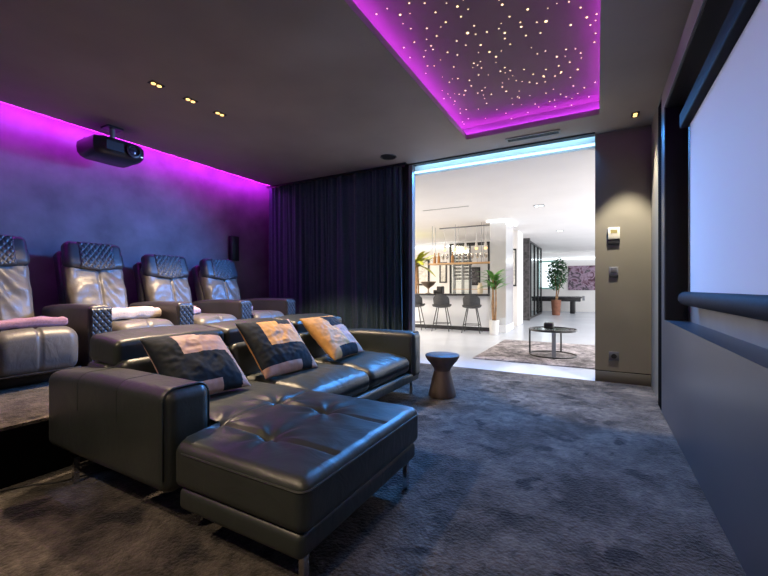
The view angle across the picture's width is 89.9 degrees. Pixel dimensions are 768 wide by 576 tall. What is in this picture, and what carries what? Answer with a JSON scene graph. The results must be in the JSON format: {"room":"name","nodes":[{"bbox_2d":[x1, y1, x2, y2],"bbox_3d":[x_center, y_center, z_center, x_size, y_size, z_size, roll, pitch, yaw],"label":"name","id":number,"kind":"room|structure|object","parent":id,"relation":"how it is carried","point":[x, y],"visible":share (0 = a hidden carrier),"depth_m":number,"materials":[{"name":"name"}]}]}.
{"room":"home theater","nodes":[
{"label":"home theater","id":0,"kind":"room"},
{"bbox_2d":[0,102,268,316],"bbox_3d":[-3.873,-0.500,4.030,0.100,3.200,7.300,0,0,29],"label":"wall","id":1,"kind":"structure","parent":0,"point":[51,195],"depth_m":4.88,"materials":[{"name":"paint"}]},
{"bbox_2d":[229,236,238,260],"bbox_3d":[-2.475,-0.650,6.353,0.094,0.410,0.150,0,0,29],"label":"wall speaker","id":2,"kind":"object","parent":1,"relation":"attached to","point":[233,240],"visible":0.93,"depth_m":6.30,"materials":[{"name":"black plastic"}]},
{"bbox_2d":[0,0,693,185],"bbox_3d":[-1.106,-1.850,2.441,5.900,0.060,7.200,0,0,29],"label":"ceiling","id":3,"kind":"structure","parent":0,"point":[305,89],"depth_m":3.38,"materials":[{"name":"paint"}]},
{"bbox_2d":[76,124,143,167],"bbox_3d":[-3.054,-1.627,4.331,0.502,0.384,0.520,0,0,29],"label":"projector","id":4,"kind":"object","parent":3,"relation":"attached to","point":[109,150],"visible":1,"depth_m":4.21,"materials":[{"name":"black plastic"}]},
{"bbox_2d":[106,139,123,152],"bbox_3d":[-2.900,-1.528,4.149,0.017,0.095,0.170,0,0,29],"label":"grille","id":5,"kind":"object","parent":4,"relation":"attached to","point":[112,145],"depth_m":4.14,"materials":[{"name":"black"}]},
{"bbox_2d":[147,80,164,88],"bbox_3d":[-2.031,-1.813,3.433,0.072,0.011,0.116,0,0,29],"label":"recessed light","id":6,"kind":"object","parent":3,"relation":"in","point":[151,82],"visible":1,"depth_m":3.43,"materials":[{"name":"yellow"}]},
{"bbox_2d":[183,97,197,103],"bbox_3d":[-1.872,-1.813,3.722,0.072,0.011,0.116,0,0,29],"label":"recessed light","id":7,"kind":"object","parent":3,"relation":"in","point":[189,99],"visible":1,"depth_m":3.71,"materials":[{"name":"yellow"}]},
{"bbox_2d":[213,111,225,116],"bbox_3d":[-1.712,-1.813,4.011,0.072,0.011,0.116,0,0,29],"label":"recessed light","id":8,"kind":"object","parent":3,"relation":"in","point":[221,114],"visible":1,"depth_m":4.00,"materials":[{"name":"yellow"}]},
{"bbox_2d":[266,162,406,329],"bbox_3d":[-0.886,-0.367,6.255,2.770,2.904,0.104,0,0,29],"label":"curtain","id":9,"kind":"object","parent":3,"relation":"hanging from","point":[335,243],"visible":0.73,"depth_m":6.11,"materials":[{"name":"black fabric"}]},
{"bbox_2d":[380,154,396,159],"bbox_3d":[0.063,-1.813,5.337,0.230,0.011,0.230,0,0,29],"label":"ceiling speaker","id":10,"kind":"object","parent":3,"relation":"attached to","point":[385,156],"visible":1,"depth_m":5.34,"materials":[{"name":"grey plastic"}]},
{"bbox_2d":[382,155,394,159],"bbox_3d":[0.063,-1.815,5.337,0.194,0.005,0.194,0,0,29],"label":"grille","id":11,"kind":"object","parent":10,"relation":"attached to","point":[385,157],"depth_m":5.35,"materials":[{"name":"black plastic"}]},
{"bbox_2d":[462,101,598,134],"bbox_3d":[0.442,-1.950,2.224,1.740,0.140,5.240,0,0,29],"label":"trim","id":12,"kind":"structure","parent":3,"relation":"attached to","point":[593,105],"depth_m":4.47,"materials":[{"name":"paint"}]},
{"bbox_2d":[352,0,599,128],"bbox_3d":[0.442,-2.032,2.224,1.760,0.036,5.260,0,0,29],"label":"ceiling panel","id":13,"kind":"object","parent":12,"relation":"attached to","point":[483,61],"visible":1,"depth_m":3.29,"materials":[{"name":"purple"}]},
{"bbox_2d":[505,129,560,142],"bbox_3d":[1.775,-1.813,4.601,0.610,0.011,0.120,0,0,29],"label":"ceiling vent","id":14,"kind":"object","parent":3,"relation":"in","point":[552,132],"visible":1,"depth_m":4.59,"materials":[{"name":"black metal"}]},
{"bbox_2d":[631,111,639,117],"bbox_3d":[2.631,-1.813,4.030,0.072,0.011,0.116,0,0,29],"label":"recessed light","id":15,"kind":"object","parent":3,"relation":"in","point":[635,114],"visible":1,"depth_m":4.02,"materials":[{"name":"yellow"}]},
{"bbox_2d":[0,310,745,575],"bbox_3d":[2.570,1.150,8.979,11.000,0.100,22.200,0,0,29],"label":"floor","id":16,"kind":"structure","parent":0,"point":[512,474],"depth_m":1.94,"materials":[{"name":"carpet"}]},
{"bbox_2d":[0,381,48,430],"bbox_3d":[-2.980,0.935,3.032,2.425,0.330,6.420,0,0,29],"label":"floor","id":17,"kind":"structure","parent":16,"relation":"on","point":[26,404],"depth_m":2.52,"materials":[{"name":"carpet"}]},
{"bbox_2d":[0,235,80,388],"bbox_3d":[-3.287,0.136,3.211,1.372,1.260,0.795,0,0,29],"label":"recliner chair","id":18,"kind":"object","parent":17,"relation":"on","point":[31,355],"visible":0.91,"depth_m":3.09,"materials":[{"name":"black leather"}]},
{"bbox_2d":[0,316,67,330],"bbox_3d":[-2.858,0.279,3.034,0.264,0.092,0.532,0,0,29],"label":"folded blanket","id":19,"kind":"object","parent":18,"relation":"on","point":[40,321],"visible":0.98,"depth_m":3.02,"materials":[{"name":"fabric"}]},
{"bbox_2d":[0,420,87,488],"bbox_3d":[-1.913,0.943,2.442,0.012,0.315,6.420,0,0,29],"label":"fascia","id":20,"kind":"object","parent":17,"relation":"attached to","point":[27,452],"visible":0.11,"depth_m":2.21,"materials":[{"name":"black"}]},
{"bbox_2d":[42,241,172,366],"bbox_3d":[-2.879,0.136,3.948,1.372,1.260,0.795,0,0,29],"label":"recliner chair","id":21,"kind":"object","parent":17,"relation":"on","point":[89,276],"visible":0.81,"depth_m":4.00,"materials":[{"name":"leather"}]},
{"bbox_2d":[112,306,161,320],"bbox_3d":[-2.598,0.257,3.895,0.325,0.133,0.550,0,0,29],"label":"folded blanket","id":22,"kind":"object","parent":21,"relation":"on","point":[142,312],"visible":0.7,"depth_m":3.84,"materials":[{"name":"white fabric"}]},
{"bbox_2d":[129,254,236,324],"bbox_3d":[-2.485,0.174,4.641,1.354,1.185,0.795,0,0,29],"label":"recliner chair","id":23,"kind":"object","parent":17,"relation":"on","point":[161,281],"visible":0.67,"depth_m":4.70,"materials":[{"name":"leather"}]},
{"bbox_2d":[194,306,200,314],"bbox_3d":[-2.336,0.267,4.492,0.245,0.116,0.310,0,0,29],"label":"folded blanket","id":24,"kind":"object","parent":23,"relation":"on","point":[196,310],"visible":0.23,"depth_m":4.52,"materials":[{"name":"fabric"}]},
{"bbox_2d":[191,258,294,319],"bbox_3d":[-2.053,0.174,5.422,1.354,1.185,0.991,0,0,29],"label":"recliner chair","id":25,"kind":"object","parent":17,"relation":"on","point":[217,290],"visible":0.61,"depth_m":5.41,"materials":[{"name":"leather"}]},
{"bbox_2d":[0,469,110,491],"bbox_3d":[-1.791,1.094,2.240,0.870,0.007,0.069,0,0,-37],"label":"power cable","id":26,"kind":"object","parent":16,"relation":"on","point":[105,469],"visible":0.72,"depth_m":2.15,"materials":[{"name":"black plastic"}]},
{"bbox_2d":[49,313,419,575],"bbox_3d":[-0.468,0.686,2.960,1.974,0.823,2.739,0,0,29],"label":"sofa","id":27,"kind":"object","parent":16,"relation":"on","point":[280,462],"visible":0.85,"depth_m":1.82,"materials":[{"name":"black leather"}]},
{"bbox_2d":[109,346,229,373],"bbox_3d":[-1.384,0.598,2.589,0.284,0.354,0.764,0,0,29],"label":"cushion","id":28,"kind":"object","parent":27,"relation":"on","point":[137,361],"depth_m":2.30,"materials":[{"name":"black fabric"}]},
{"bbox_2d":[140,332,250,394],"bbox_3d":[-1.158,0.471,2.390,0.387,0.342,0.500,0,0,35],"label":"pillow","id":29,"kind":"object","parent":27,"relation":"on","point":[204,357],"visible":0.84,"depth_m":2.32,"materials":[{"name":"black fabric"}]},
{"bbox_2d":[228,342,260,374],"bbox_3d":[-1.012,0.598,3.263,0.284,0.354,0.764,0,0,29],"label":"cushion","id":30,"kind":"object","parent":27,"relation":"on","point":[241,353],"depth_m":2.96,"materials":[{"name":"black leather"}]},
{"bbox_2d":[235,319,317,378],"bbox_3d":[-0.831,0.454,3.021,0.375,0.383,0.520,0,0,35],"label":"pillow","id":31,"kind":"object","parent":27,"relation":"on","point":[276,346],"visible":1,"depth_m":2.91,"materials":[{"name":"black fabric"}]},
{"bbox_2d":[176,381,417,532],"bbox_3d":[-0.611,0.746,2.035,1.320,0.214,0.974,0,0,29],"label":"cushion","id":32,"kind":"object","parent":27,"relation":"on","point":[275,458],"depth_m":1.61,"materials":[{"name":"black leather"}]},
{"bbox_2d":[245,362,368,396],"bbox_3d":[-0.648,0.753,3.062,0.830,0.223,0.764,0,0,29],"label":"seat cushion","id":33,"kind":"object","parent":27,"relation":"on","point":[327,378],"depth_m":2.90,"materials":[{"name":"black leather"}]},
{"bbox_2d":[299,332,325,357],"bbox_3d":[-0.639,0.598,3.937,0.284,0.354,0.764,0,0,29],"label":"cushion","id":34,"kind":"object","parent":27,"relation":"on","point":[315,350],"depth_m":3.65,"materials":[{"name":"black leather"}]},
{"bbox_2d":[300,315,363,360],"bbox_3d":[-0.483,0.456,3.651,0.392,0.363,0.520,0,0,27],"label":"pillow","id":35,"kind":"object","parent":27,"relation":"on","point":[330,334],"visible":1,"depth_m":3.51,"materials":[{"name":"beige fabric"}]},
{"bbox_2d":[313,350,408,388],"bbox_3d":[-0.275,0.753,3.736,0.830,0.224,0.764,0,0,29],"label":"seat cushion","id":36,"kind":"object","parent":27,"relation":"on","point":[385,369],"depth_m":3.54,"materials":[{"name":"black leather"}]},
{"bbox_2d":[415,294,425,329],"bbox_3d":[0.839,0.625,10.228,0.460,0.950,0.430,0,0,21],"label":"bar stool","id":37,"kind":"object","parent":16,"relation":"on","point":[418,299],"visible":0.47,"depth_m":10.05,"materials":[{"name":"black plastic"}]},
{"bbox_2d":[415,251,439,292],"bbox_3d":[0.945,-0.057,12.317,1.699,2.308,1.743,0,0,29],"label":"potted palm","id":38,"kind":"object","parent":16,"relation":"on","point":[419,261],"visible":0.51,"depth_m":12.28,"materials":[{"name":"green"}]},
{"bbox_2d":[431,294,451,331],"bbox_3d":[1.486,0.625,9.870,0.460,0.950,0.430,0,0,21],"label":"bar stool","id":39,"kind":"object","parent":16,"relation":"on","point":[439,300],"visible":1,"depth_m":9.72,"materials":[{"name":"black plastic"}]},
{"bbox_2d":[425,352,458,398],"bbox_3d":[0.594,0.885,3.923,0.344,0.421,0.344,0,0,29],"label":"stool","id":40,"kind":"object","parent":16,"relation":"on","point":[442,386],"visible":1,"depth_m":3.83,"materials":[{"name":"brown wood"}]},
{"bbox_2d":[415,293,489,330],"bbox_3d":[1.093,0.627,10.859,3.895,0.945,0.740,0,0,29],"label":"bar counter","id":41,"kind":"object","parent":16,"relation":"on","point":[456,311],"depth_m":10.16,"materials":[{"name":"white"}]},
{"bbox_2d":[421,281,435,293],"bbox_3d":[1.238,-0.013,10.744,0.440,0.335,0.440,0,0,29],"label":"footed bowl","id":42,"kind":"object","parent":41,"relation":"on","point":[427,284],"visible":1,"depth_m":10.62,"materials":[{"name":"brown metal"}]},
{"bbox_2d":[433,286,443,293],"bbox_3d":[1.512,0.054,10.650,0.270,0.200,0.200,0,0,29],"label":"coffee machine","id":43,"kind":"object","parent":41,"relation":"on","point":[440,289],"visible":1,"depth_m":10.54,"materials":[{"name":"black plastic"}]},
{"bbox_2d":[415,293,489,295],"bbox_3d":[1.093,0.177,10.859,3.895,0.045,0.740,0,0,29],"label":"countertop","id":44,"kind":"structure","parent":41,"relation":"on","point":[447,294],"depth_m":10.04,"materials":[{"name":"stone"}]},
{"bbox_2d":[477,283,482,293],"bbox_3d":[2.522,0.009,10.091,0.150,0.290,0.150,0,0,29],"label":"ceramic vase","id":45,"kind":"object","parent":41,"relation":"on","point":[479,289],"visible":0.96,"depth_m":10.04,"materials":[{"name":"beige ceramic"}]},
{"bbox_2d":[449,241,489,293],"bbox_3d":[2.921,-0.200,12.928,1.350,2.600,0.450,0,0,29],"label":"wine cabinet","id":46,"kind":"object","parent":16,"relation":"on","point":[470,289],"visible":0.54,"depth_m":13.02,"materials":[{"name":"black metal"}]},
{"bbox_2d":[461,294,481,332],"bbox_3d":[2.169,0.625,9.492,0.460,0.950,0.430,0,0,21],"label":"bar stool","id":47,"kind":"object","parent":16,"relation":"on","point":[470,301],"visible":1,"depth_m":9.34,"materials":[{"name":"grey fabric"}]},
{"bbox_2d":[476,269,509,334],"bbox_3d":[2.604,0.311,9.073,0.762,1.572,0.870,0,0,-8],"label":"potted palm","id":48,"kind":"object","parent":16,"relation":"on","point":[493,324],"visible":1,"depth_m":9.06,"materials":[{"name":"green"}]},
{"bbox_2d":[489,320,498,334],"bbox_3d":[2.602,0.928,9.098,0.240,0.337,0.240,0,0,29],"label":"pot","id":49,"kind":"object","parent":16,"relation":"on","point":[493,324],"depth_m":9.01,"materials":[{"name":"white ceramic"}]},
{"bbox_2d":[473,339,594,368],"bbox_3d":[3.414,1.093,6.271,3.300,0.014,2.420,0,0,29],"label":"area rug","id":50,"kind":"object","parent":16,"relation":"on","point":[506,350],"visible":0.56,"depth_m":6.29,"materials":[{"name":"grey carpet"}]},
{"bbox_2d":[529,326,577,358],"bbox_3d":[2.732,0.870,6.237,0.730,0.429,0.730,0,0,29],"label":"coffee table","id":51,"kind":"object","parent":50,"relation":"on","point":[554,330],"visible":0.94,"depth_m":6.10,"materials":[{"name":"grey metal"}]},
{"bbox_2d":[544,322,553,328],"bbox_3d":[2.674,0.608,6.235,0.150,0.106,0.150,0,0,29],"label":"pot","id":52,"kind":"object","parent":51,"relation":"on","point":[547,325],"visible":1,"depth_m":6.17,"materials":[{"name":"grey"}]},
{"bbox_2d":[544,257,568,314],"bbox_3d":[6.958,-0.064,15.568,1.046,2.322,0.919,0,0,29],"label":"potted tree","id":53,"kind":"object","parent":16,"relation":"on","point":[555,304],"visible":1,"depth_m":15.47,"materials":[{"name":"green plant"}]},
{"bbox_2d":[532,296,584,313],"bbox_3d":[7.770,0.719,17.187,2.150,0.758,1.100,0,0,29],"label":"table","id":54,"kind":"object","parent":16,"relation":"on","point":[572,299],"visible":0.69,"depth_m":16.64,"materials":[{"name":"black metal"}]},
{"bbox_2d":[415,240,489,293],"bbox_3d":[1.995,-0.295,14.497,4.650,2.790,0.100,0,0,29],"label":"wall","id":55,"kind":"structure","parent":0,"point":[476,254],"depth_m":14.15,"materials":[{"name":"white paint"}]},
{"bbox_2d":[417,260,429,284],"bbox_3d":[1.300,-0.600,14.790,0.950,1.000,0.059,0,0,29],"label":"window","id":56,"kind":"structure","parent":55,"relation":"in","point":[424,275],"depth_m":14.62,"materials":[{"name":"white glass"}]},
{"bbox_2d":[439,262,446,282],"bbox_3d":[2.200,-0.575,14.309,0.290,0.770,0.029,0,0,29],"label":"picture frame","id":57,"kind":"object","parent":55,"relation":"attached to","point":[442,268],"visible":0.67,"depth_m":14.30,"materials":[{"name":"black metal"}]},
{"bbox_2d":[441,265,444,281],"bbox_3d":[2.203,-0.575,14.315,0.190,0.670,0.013,0,0,29],"label":"print","id":58,"kind":"object","parent":57,"relation":"attached to","point":[442,266],"depth_m":14.31},
{"bbox_2d":[472,267,479,284],"bbox_3d":[3.254,-0.420,13.726,0.360,0.640,0.029,0,0,29],"label":"picture frame","id":59,"kind":"object","parent":55,"relation":"attached to","point":[475,280],"visible":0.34,"depth_m":13.72,"materials":[{"name":"black metal"}]},
{"bbox_2d":[490,221,512,324],"bbox_3d":[3.063,-0.295,9.991,0.387,2.790,0.950,0,0,29],"label":"column","id":60,"kind":"structure","parent":0,"point":[501,232],"depth_m":9.59,"materials":[{"name":"white paint"}]},
{"bbox_2d":[486,219,516,225],"bbox_3d":[3.049,-1.663,9.948,0.540,0.035,1.040,0,0,29],"label":"led strip","id":61,"kind":"object","parent":60,"relation":"attached to","point":[510,221],"visible":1,"depth_m":9.53,"materials":[{"name":"white plastic"}]},
{"bbox_2d":[498,322,513,332],"bbox_3d":[3.063,1.010,9.991,0.403,0.180,0.966,0,0,29],"label":"column base","id":62,"kind":"structure","parent":60,"relation":"attached to","point":[502,328],"depth_m":9.55,"materials":[{"name":"white"}]},
{"bbox_2d":[415,148,594,252],"bbox_3d":[4.340,-1.740,12.176,11.000,0.100,14.890,0,0,29],"label":"ceiling","id":63,"kind":"structure","parent":0,"point":[564,183],"depth_m":7.43,"materials":[{"name":"white paint"}]},
{"bbox_2d":[424,206,467,210],"bbox_3d":[1.300,-1.687,8.172,1.020,0.005,0.040,0,0,29],"label":"ceiling vent","id":64,"kind":"object","parent":63,"relation":"in","point":[462,206],"visible":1,"depth_m":8.15,"materials":[{"name":"silver metal"}]},
{"bbox_2d":[429,222,489,264],"bbox_3d":[2.030,-1.163,10.306,1.670,1.055,0.300,0,0,29],"label":"shelf","id":65,"kind":"object","parent":63,"relation":"hanging from","point":[481,262],"visible":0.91,"depth_m":10.33,"materials":[{"name":"brown wood"}]},
{"bbox_2d":[439,224,489,250],"bbox_3d":[2.188,-1.361,10.561,1.400,0.656,0.090,0,0,29],"label":"pendant light","id":66,"kind":"object","parent":63,"relation":"attached to","point":[476,226],"visible":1,"depth_m":10.51,"materials":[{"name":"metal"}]},
{"bbox_2d":[513,230,522,325],"bbox_3d":[3.981,-0.295,11.684,0.310,2.790,0.900,0,0,29],"label":"column","id":67,"kind":"structure","parent":0,"point":[517,235],"depth_m":11.32,"materials":[{"name":"white paint"}]},
{"bbox_2d":[513,249,515,285],"bbox_3d":[3.752,-0.600,11.280,0.240,1.100,0.025,0,0,29],"label":"picture frame","id":68,"kind":"object","parent":67,"relation":"attached to","point":[514,250],"visible":0.36,"depth_m":11.23,"materials":[{"name":"black metal"}]},
{"bbox_2d":[513,250,514,284],"bbox_3d":[3.748,-0.600,11.272,0.180,1.000,0.005,0,0,29],"label":"print","id":69,"kind":"object","parent":68,"relation":"attached to","point":[513,250],"depth_m":11.24},
{"bbox_2d":[401,125,650,385],"bbox_3d":[0.549,-0.390,5.731,5.990,2.980,0.160,0,0,29],"label":"wall","id":70,"kind":"structure","parent":0,"point":[622,157],"depth_m":4.42,"materials":[{"name":"grey paint"}]},
{"bbox_2d":[405,132,594,330],"bbox_3d":[1.409,-0.359,5.118,2.449,2.919,0.120,0,0,29],"label":"door frame","id":71,"kind":"structure","parent":70,"relation":"in","point":[409,168],"depth_m":5.64,"materials":[{"name":"black"}]},
{"bbox_2d":[414,143,594,173],"bbox_3d":[1.476,-1.706,5.127,2.338,0.025,0.021,0,0,29],"label":"led strip","id":72,"kind":"object","parent":71,"relation":"attached to","point":[590,144],"visible":1,"depth_m":5.03,"materials":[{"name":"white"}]},
{"bbox_2d":[415,137,594,175],"bbox_3d":[0.708,-1.845,5.615,11.000,0.310,0.110,0,0,29],"label":"trim","id":73,"kind":"structure","parent":70,"relation":"attached to","point":[589,140],"depth_m":5.13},
{"bbox_2d":[609,267,617,277],"bbox_3d":[2.663,-0.183,4.459,0.090,0.123,0.018,0,0,29],"label":"light switch","id":74,"kind":"object","parent":70,"relation":"attached to","point":[613,271],"visible":1,"depth_m":4.46,"materials":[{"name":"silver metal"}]},
{"bbox_2d":[608,227,619,244],"bbox_3d":[2.660,-0.603,4.453,0.118,0.195,0.030,0,0,29],"label":"thermostat","id":75,"kind":"object","parent":70,"relation":"attached to","point":[613,233],"visible":1,"depth_m":4.44,"materials":[{"name":"white plastic"}]},
{"bbox_2d":[609,351,618,360],"bbox_3d":[2.665,0.790,4.459,0.100,0.100,0.016,0,0,29],"label":"wall socket","id":76,"kind":"object","parent":70,"relation":"attached to","point":[614,356],"visible":1,"depth_m":4.45,"materials":[{"name":"grey plastic"}]},
{"bbox_2d":[595,370,650,385],"bbox_3d":[2.740,1.036,4.426,0.548,0.124,0.010,0,0,29],"label":"baseboard","id":77,"kind":"structure","parent":70,"relation":"attached to","point":[604,376],"depth_m":4.42,"materials":[{"name":"grey"}]},
{"bbox_2d":[595,369,650,374],"bbox_3d":[2.740,0.969,4.427,0.547,0.009,0.004,0,0,29],"label":"trim","id":78,"kind":"structure","parent":70,"relation":"attached to","point":[595,369],"depth_m":4.42,"materials":[{"name":"black"}]},
{"bbox_2d":[523,238,541,320],"bbox_3d":[5.783,-0.295,14.778,0.205,2.790,3.960,0,0,29],"label":"glass wall","id":79,"kind":"structure","parent":0,"point":[527,244],"depth_m":13.87,"materials":[{"name":"black glass"}]},
{"bbox_2d":[532,251,594,311],"bbox_3d":[7.873,-0.295,18.559,11.000,2.790,0.100,0,0,29],"label":"wall","id":80,"kind":"structure","parent":0,"point":[588,305],"depth_m":18.07,"materials":[{"name":"white paint"}]},
{"bbox_2d":[539,261,557,288],"bbox_3d":[7.878,-0.625,18.464,0.900,1.350,0.059,0,0,29],"label":"window","id":81,"kind":"structure","parent":80,"relation":"in","point":[544,263],"depth_m":18.52,"materials":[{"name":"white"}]},
{"bbox_2d":[532,257,594,259],"bbox_3d":[9.790,-1.380,17.377,6.100,0.040,0.030,0,0,29],"label":"led strip","id":82,"kind":"object","parent":80,"relation":"attached to","point":[585,257],"visible":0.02,"depth_m":18.01,"materials":[{"name":"white plastic"}]},
{"bbox_2d":[568,265,594,289],"bbox_3d":[9.724,-0.465,17.454,2.490,1.130,0.039,0,0,29],"label":"wall picture","id":83,"kind":"object","parent":80,"relation":"attached to","point":[580,277],"visible":0.36,"depth_m":17.77},
{"bbox_2d":[688,306,767,348],"bbox_3d":[1.227,-0.400,0.710,0.140,3.000,6.430,0,0,29],"label":"wall","id":84,"kind":"structure","parent":0,"point":[753,331],"depth_m":2.13,"materials":[{"name":"grey paint"}]},
{"bbox_2d":[651,94,661,397],"bbox_3d":[2.914,-0.360,3.891,0.270,2.920,0.770,0,0,29],"label":"trim","id":85,"kind":"structure","parent":84,"relation":"attached to","point":[654,126],"depth_m":4.05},
{"bbox_2d":[658,98,661,410],"bbox_3d":[2.593,-0.300,3.481,0.155,2.800,0.258,0,0,29],"label":"trim","id":86,"kind":"structure","parent":84,"relation":"attached to","point":[660,104],"depth_m":3.50,"materials":[{"name":"black metal"}]},
{"bbox_2d":[662,107,680,320],"bbox_3d":[2.487,-0.629,3.295,0.160,1.801,0.166,0,0,29],"label":"trim","id":87,"kind":"structure","parent":84,"relation":"attached to","point":[664,110],"depth_m":3.26,"materials":[{"name":"paint"}]},
{"bbox_2d":[666,105,687,320],"bbox_3d":[2.445,-0.624,3.216,0.147,1.788,0.012,0,0,29],"label":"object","id":88,"kind":"structure","parent":84,"relation":"attached to","point":[676,137],"depth_m":3.21,"materials":[{"name":"black"}]},
{"bbox_2d":[662,0,705,112],"bbox_3d":[1.033,-1.615,0.668,0.160,0.170,6.170,0,0,29],"label":"trim","id":89,"kind":"structure","parent":84,"relation":"attached to","point":[696,5],"depth_m":2.57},
{"bbox_2d":[664,0,704,106],"bbox_3d":[0.922,-1.533,0.633,0.008,0.008,6.000,0,0,29],"label":"trim","id":90,"kind":"structure","parent":84,"relation":"attached to","point":[703,2],"depth_m":2.45,"materials":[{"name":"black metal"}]},
{"bbox_2d":[666,0,733,107],"bbox_3d":[0.994,-1.524,0.595,0.147,0.011,6.004,0,0,29],"label":"trim","id":91,"kind":"structure","parent":84,"relation":"attached to","point":[714,13],"depth_m":2.43,"materials":[{"name":"black"}]},
{"bbox_2d":[662,319,767,575],"bbox_3d":[1.033,0.685,0.668,0.160,0.829,6.170,0,0,29],"label":"wall panel","id":92,"kind":"object","parent":84,"relation":"attached to","point":[715,383],"depth_m":1.71,"materials":[{"name":"paint"}]},
{"bbox_2d":[678,0,767,320],"bbox_3d":[1.531,-0.604,1.524,0.116,1.472,3.250,0,0,29],"label":"projection screen","id":93,"kind":"object","parent":84,"relation":"attached to","point":[724,113],"visible":1,"depth_m":1.98,"materials":[{"name":"white fabric"}]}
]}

